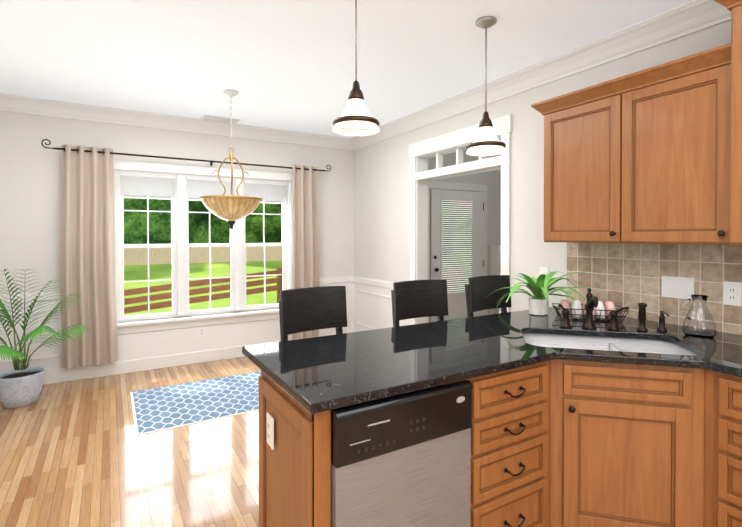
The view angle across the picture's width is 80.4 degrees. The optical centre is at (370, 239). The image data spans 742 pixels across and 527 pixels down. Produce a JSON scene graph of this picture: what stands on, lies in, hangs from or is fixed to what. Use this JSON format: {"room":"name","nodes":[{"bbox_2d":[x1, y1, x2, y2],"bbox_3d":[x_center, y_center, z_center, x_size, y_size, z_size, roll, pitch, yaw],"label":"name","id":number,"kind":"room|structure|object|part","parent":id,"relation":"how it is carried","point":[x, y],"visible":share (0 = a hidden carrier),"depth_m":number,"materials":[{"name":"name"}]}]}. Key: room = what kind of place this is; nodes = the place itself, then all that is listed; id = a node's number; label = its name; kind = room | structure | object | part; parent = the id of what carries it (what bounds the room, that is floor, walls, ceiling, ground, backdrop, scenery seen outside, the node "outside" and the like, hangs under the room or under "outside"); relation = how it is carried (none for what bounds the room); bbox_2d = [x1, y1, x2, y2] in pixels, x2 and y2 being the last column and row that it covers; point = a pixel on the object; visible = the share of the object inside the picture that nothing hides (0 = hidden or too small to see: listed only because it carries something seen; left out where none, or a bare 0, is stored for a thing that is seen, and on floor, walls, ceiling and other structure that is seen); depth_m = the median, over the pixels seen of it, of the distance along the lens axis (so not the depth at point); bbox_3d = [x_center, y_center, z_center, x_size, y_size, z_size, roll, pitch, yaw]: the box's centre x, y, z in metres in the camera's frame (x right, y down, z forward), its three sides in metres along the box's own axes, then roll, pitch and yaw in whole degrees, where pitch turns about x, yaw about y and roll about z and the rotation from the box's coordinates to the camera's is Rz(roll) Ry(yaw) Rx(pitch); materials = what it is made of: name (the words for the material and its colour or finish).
{"room":"kitchen","nodes":[
{"label":"kitchen","id":0,"kind":"room"},
{"bbox_2d":[0,356,260,526],"bbox_3d":[1.248,1.482,1.665,6.320,0.100,9.300,0,1,-31],"label":"floor","id":1,"kind":"structure","parent":0,"point":[77,453],"depth_m":2.81,"materials":[{"name":"brown wood"}]},
{"bbox_2d":[0,269,87,407],"bbox_3d":[-2.887,0.824,3.678,0.933,1.177,0.808,0,1,-31],"label":"palm plant","id":2,"kind":"object","parent":1,"relation":"on","point":[21,386],"visible":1,"depth_m":3.70,"materials":[{"name":"green plant"}]},
{"bbox_2d":[130,371,260,435],"bbox_3d":[-1.297,1.405,4.000,1.540,0.010,1.020,0,1,-31],"label":"rug","id":3,"kind":"object","parent":1,"relation":"on","point":[167,407],"visible":0.64,"depth_m":3.77,"materials":[{"name":"blue fabric"}]},
{"bbox_2d":[259,372,313,526],"bbox_3d":[-0.045,0.988,1.816,0.674,0.884,0.588,0,1,-31],"label":"base cabinet","id":4,"kind":"object","parent":1,"relation":"on","point":[286,472],"depth_m":1.63,"materials":[{"name":"brown wood"}]},
{"bbox_2d":[266,412,273,449],"bbox_3d":[-0.403,0.761,1.745,0.009,0.120,0.075,0,1,-31],"label":"electrical outlet plate","id":5,"kind":"object","parent":4,"relation":"attached to","point":[269,419],"depth_m":1.73,"materials":[{"name":"white plastic"}]},
{"bbox_2d":[331,379,472,526],"bbox_3d":[0.007,0.988,1.805,0.596,0.884,0.540,0,1,-31],"label":"dishwasher","id":6,"kind":"object","parent":4,"relation":"in","point":[402,458],"depth_m":1.57,"materials":[{"name":"silver metal"}]},
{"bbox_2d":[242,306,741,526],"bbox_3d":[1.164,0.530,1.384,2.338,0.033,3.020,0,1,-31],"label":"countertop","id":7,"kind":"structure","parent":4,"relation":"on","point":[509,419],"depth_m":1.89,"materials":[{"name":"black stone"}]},
{"bbox_2d":[486,271,595,314],"bbox_3d":[1.110,0.353,2.933,0.710,0.290,0.701,0,1,-31],"label":"potted plant","id":8,"kind":"object","parent":7,"relation":"on","point":[540,286],"visible":1,"depth_m":2.88,"materials":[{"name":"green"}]},
{"bbox_2d":[552,299,628,321],"bbox_3d":[1.375,0.441,2.779,0.404,0.114,0.205,0,1,14],"label":"wire basket","id":9,"kind":"object","parent":7,"relation":"on","point":[599,311],"visible":0.69,"depth_m":2.73,"materials":[{"name":"brown metal"}]},
{"bbox_2d":[523,333,697,355],"bbox_3d":[1.171,0.598,2.216,0.838,0.284,0.838,0,1,-31],"label":"sink","id":10,"kind":"object","parent":7,"relation":"in","point":[558,344],"depth_m":2.37,"materials":[{"name":"white ceramic"}]},
{"bbox_2d":[558,288,668,330],"bbox_3d":[1.342,0.389,2.448,0.499,0.228,0.433,0,1,-31],"label":"bronze faucet","id":11,"kind":"object","parent":7,"relation":"on","point":[591,303],"visible":1,"depth_m":2.45,"materials":[{"name":"brown metal"}]},
{"bbox_2d":[680,294,716,338],"bbox_3d":[1.715,0.398,2.297,0.144,0.212,0.148,0,1,-31],"label":"glass pitcher","id":12,"kind":"object","parent":7,"relation":"on","point":[698,322],"visible":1,"depth_m":2.26,"materials":[{"name":"clear"}]},
{"bbox_2d":[279,286,346,340],"bbox_3d":[-0.231,0.850,2.382,0.450,1.149,0.470,0,1,-36],"label":"stool","id":13,"kind":"object","parent":1,"relation":"on","point":[304,309],"visible":0.12,"depth_m":2.51,"materials":[{"name":"black wood"}]},
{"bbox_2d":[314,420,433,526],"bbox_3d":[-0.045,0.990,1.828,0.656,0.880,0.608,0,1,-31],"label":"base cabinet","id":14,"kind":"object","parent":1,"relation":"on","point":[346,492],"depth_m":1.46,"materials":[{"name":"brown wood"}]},
{"bbox_2d":[391,279,447,326],"bbox_3d":[0.402,0.847,2.758,0.473,1.149,0.493,0,1,-31],"label":"stool","id":15,"kind":"object","parent":1,"relation":"on","point":[411,299],"visible":0.27,"depth_m":2.90,"materials":[{"name":"black wood"}]},
{"bbox_2d":[465,275,510,316],"bbox_3d":[0.956,0.844,3.088,0.466,1.149,0.486,0,1,-31],"label":"stool","id":16,"kind":"object","parent":1,"relation":"on","point":[479,290],"visible":0.17,"depth_m":3.21,"materials":[{"name":"black wood"}]},
{"bbox_2d":[489,245,500,314],"bbox_3d":[1.860,0.734,6.240,0.265,1.310,0.245,0,1,-31],"label":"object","id":17,"kind":"object","parent":1,"relation":"on","point":[495,259],"visible":0.21,"depth_m":6.19,"materials":[{"name":"white"}]},
{"bbox_2d":[0,111,353,334],"bbox_3d":[-1.975,0.030,5.056,4.270,2.740,0.150,0,1,-31],"label":"wall","id":18,"kind":"structure","parent":0,"point":[30,197],"depth_m":4.44,"materials":[{"name":"white paint"}]},
{"bbox_2d":[0,93,351,149],"bbox_3d":[-1.912,-1.271,4.929,3.720,0.135,0.112,0,1,-31],"label":"crown molding","id":19,"kind":"structure","parent":18,"relation":"attached to","point":[8,102],"depth_m":4.70,"materials":[{"name":"white wood"}]},
{"bbox_2d":[41,139,330,170],"bbox_3d":[-1.839,-0.900,4.957,3.016,0.111,0.144,0,1,-31],"label":"curtain rod","id":20,"kind":"object","parent":18,"relation":"attached to","point":[210,161],"visible":0.9,"depth_m":4.74,"materials":[{"name":"grey metal"}]},
{"bbox_2d":[60,144,117,368],"bbox_3d":[-2.780,0.167,4.332,0.479,2.160,0.097,0,1,-31],"label":"curtain","id":21,"kind":"object","parent":20,"relation":"hanging from","point":[87,269],"visible":0.98,"depth_m":4.33,"materials":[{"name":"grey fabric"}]},
{"bbox_2d":[291,164,319,339],"bbox_3d":[-0.829,0.156,5.498,0.387,2.160,0.094,0,1,-31],"label":"curtain","id":22,"kind":"object","parent":20,"relation":"hanging from","point":[305,231],"visible":0.73,"depth_m":5.50,"materials":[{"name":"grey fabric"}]},
{"bbox_2d":[198,326,204,336],"bbox_3d":[-1.924,1.050,4.991,0.075,0.120,0.009,0,1,-31],"label":"electrical outlet plate","id":23,"kind":"object","parent":18,"relation":"attached to","point":[201,330],"depth_m":4.99,"materials":[{"name":"white plastic"}]},
{"bbox_2d":[113,160,292,334],"bbox_3d":[-1.858,0.080,5.085,2.130,1.810,0.220,0,1,-31],"label":"nook window","id":24,"kind":"structure","parent":18,"relation":"in","point":[181,186],"depth_m":4.94,"materials":[{"name":"white wood"}]},
{"bbox_2d":[0,0,692,141],"bbox_3d":[1.248,-1.358,1.638,6.320,0.100,9.300,0,1,-31],"label":"ceiling","id":25,"kind":"structure","parent":0,"point":[284,64],"depth_m":3.06,"materials":[{"name":"white paint"}]},
{"bbox_2d":[201,115,239,123],"bbox_3d":[-1.679,-1.330,4.888,0.380,0.016,0.220,0,1,-31],"label":"ceiling vent","id":26,"kind":"object","parent":25,"relation":"in","point":[216,119],"visible":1,"depth_m":4.85,"materials":[{"name":"white"}]},
{"bbox_2d":[199,89,261,228],"bbox_3d":[-1.260,-0.709,3.957,0.544,1.239,0.544,0,1,-31],"label":"chandelier","id":27,"kind":"object","parent":25,"relation":"hanging from","point":[232,208],"visible":1,"depth_m":3.83,"materials":[{"name":"beige"}]},
{"bbox_2d":[332,0,379,135],"bbox_3d":[-0.074,-0.926,2.181,0.236,0.773,0.236,0,1,-31],"label":"pendant light","id":28,"kind":"object","parent":25,"relation":"hanging from","point":[355,118],"visible":1,"depth_m":2.15,"materials":[{"name":"grey glass"}]},
{"bbox_2d":[466,16,505,155],"bbox_3d":[0.694,-0.920,2.651,0.236,0.793,0.236,0,1,-31],"label":"pendant light","id":29,"kind":"object","parent":25,"relation":"hanging from","point":[486,142],"visible":1,"depth_m":2.62,"materials":[{"name":"grey glass"}]},
{"bbox_2d":[428,149,500,321],"bbox_3d":[1.055,0.021,5.989,1.890,2.740,0.150,0,1,-31],"label":"wall","id":30,"kind":"structure","parent":0,"point":[491,180],"depth_m":6.26,"materials":[{"name":"white paint"}]},
{"bbox_2d":[428,181,487,322],"bbox_3d":[1.181,0.312,5.921,1.135,2.160,0.098,0,1,-31],"label":"hall door","id":31,"kind":"structure","parent":30,"relation":"in","point":[458,239],"depth_m":5.92,"materials":[{"name":"painted wood"},{"name":"glass"},{"name":"bronze"}]},
{"bbox_2d":[354,20,730,311],"bbox_3d":[2.176,0.057,2.117,0.150,2.740,9.150,0,1,-31],"label":"wall","id":32,"kind":"structure","parent":0,"point":[381,210],"depth_m":3.62,"materials":[{"name":"white paint"}]},
{"bbox_2d":[0,276,409,384],"bbox_3d":[0.368,0.989,1.135,3.970,0.895,9.000,0,1,-31],"label":"wainscoting","id":33,"kind":"structure","parent":32,"relation":"attached to","point":[369,303],"depth_m":4.86,"materials":[{"name":"white wood"}]},
{"bbox_2d":[409,114,511,324],"bbox_3d":[0.870,0.182,4.309,0.206,2.450,1.432,0,1,-31],"label":"door frame","id":34,"kind":"structure","parent":32,"relation":"attached to","point":[421,153],"depth_m":4.42,"materials":[{"name":"white wood"}]},
{"bbox_2d":[348,0,730,149],"bbox_3d":[2.025,-1.245,2.102,0.112,0.135,9.000,0,1,-31],"label":"crown molding","id":35,"kind":"structure","parent":32,"relation":"attached to","point":[690,17],"depth_m":3.08,"materials":[{"name":"white wood"}]},
{"bbox_2d":[539,267,548,275],"bbox_3d":[1.330,0.275,3.378,0.012,0.125,0.078,0,1,-31],"label":"electrical outlet plate","id":36,"kind":"object","parent":32,"relation":"attached to","point":[542,270],"depth_m":3.37,"materials":[{"name":"white plastic"}]},
{"bbox_2d":[538,51,705,247],"bbox_3d":[1.584,-0.448,2.611,0.346,0.943,1.067,0,1,-31],"label":"upper cabinet","id":37,"kind":"object","parent":32,"relation":"attached to","point":[625,156],"depth_m":2.48,"materials":[{"name":"brown wood"}]},
{"bbox_2d":[661,276,693,299],"bbox_3d":[1.795,0.283,2.573,0.012,0.125,0.170,0,1,-31],"label":"electrical outlet plate","id":38,"kind":"object","parent":32,"relation":"attached to","point":[679,287],"depth_m":2.57,"materials":[{"name":"white plastic"}]},
{"bbox_2d":[706,0,741,247],"bbox_3d":[2.010,-0.556,1.827,0.416,1.173,0.849,0,1,-31],"label":"upper cabinet","id":39,"kind":"object","parent":32,"relation":"attached to","point":[724,62],"depth_m":2.09,"materials":[{"name":"brown wood"}]},
{"bbox_2d":[723,281,741,305],"bbox_3d":[1.931,0.290,2.346,0.009,0.125,0.078,0,1,-31],"label":"electrical outlet plate","id":40,"kind":"object","parent":32,"relation":"attached to","point":[732,295],"depth_m":2.34,"materials":[{"name":"white plastic"}]},
{"label":"outside","id":41,"kind":"structure","parent":0,"visible":0},
{"bbox_2d":[123,190,282,315],"bbox_3d":[-15.671,-5.272,31.857,120.000,16.844,59.700,0,1,-31],"label":"garden","id":42,"kind":"object","parent":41,"point":[136,269],"visible":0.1,"depth_m":17.96,"materials":[{"name":"green plant"}]},
{"bbox_3d":[-2.601,1.256,6.772,4.500,1.655,0.120,0,1,-31],"label":"deck rail","id":43,"kind":"part","parent":42,"relation":"part of","materials":[{"name":"brown wood"}]}
]}

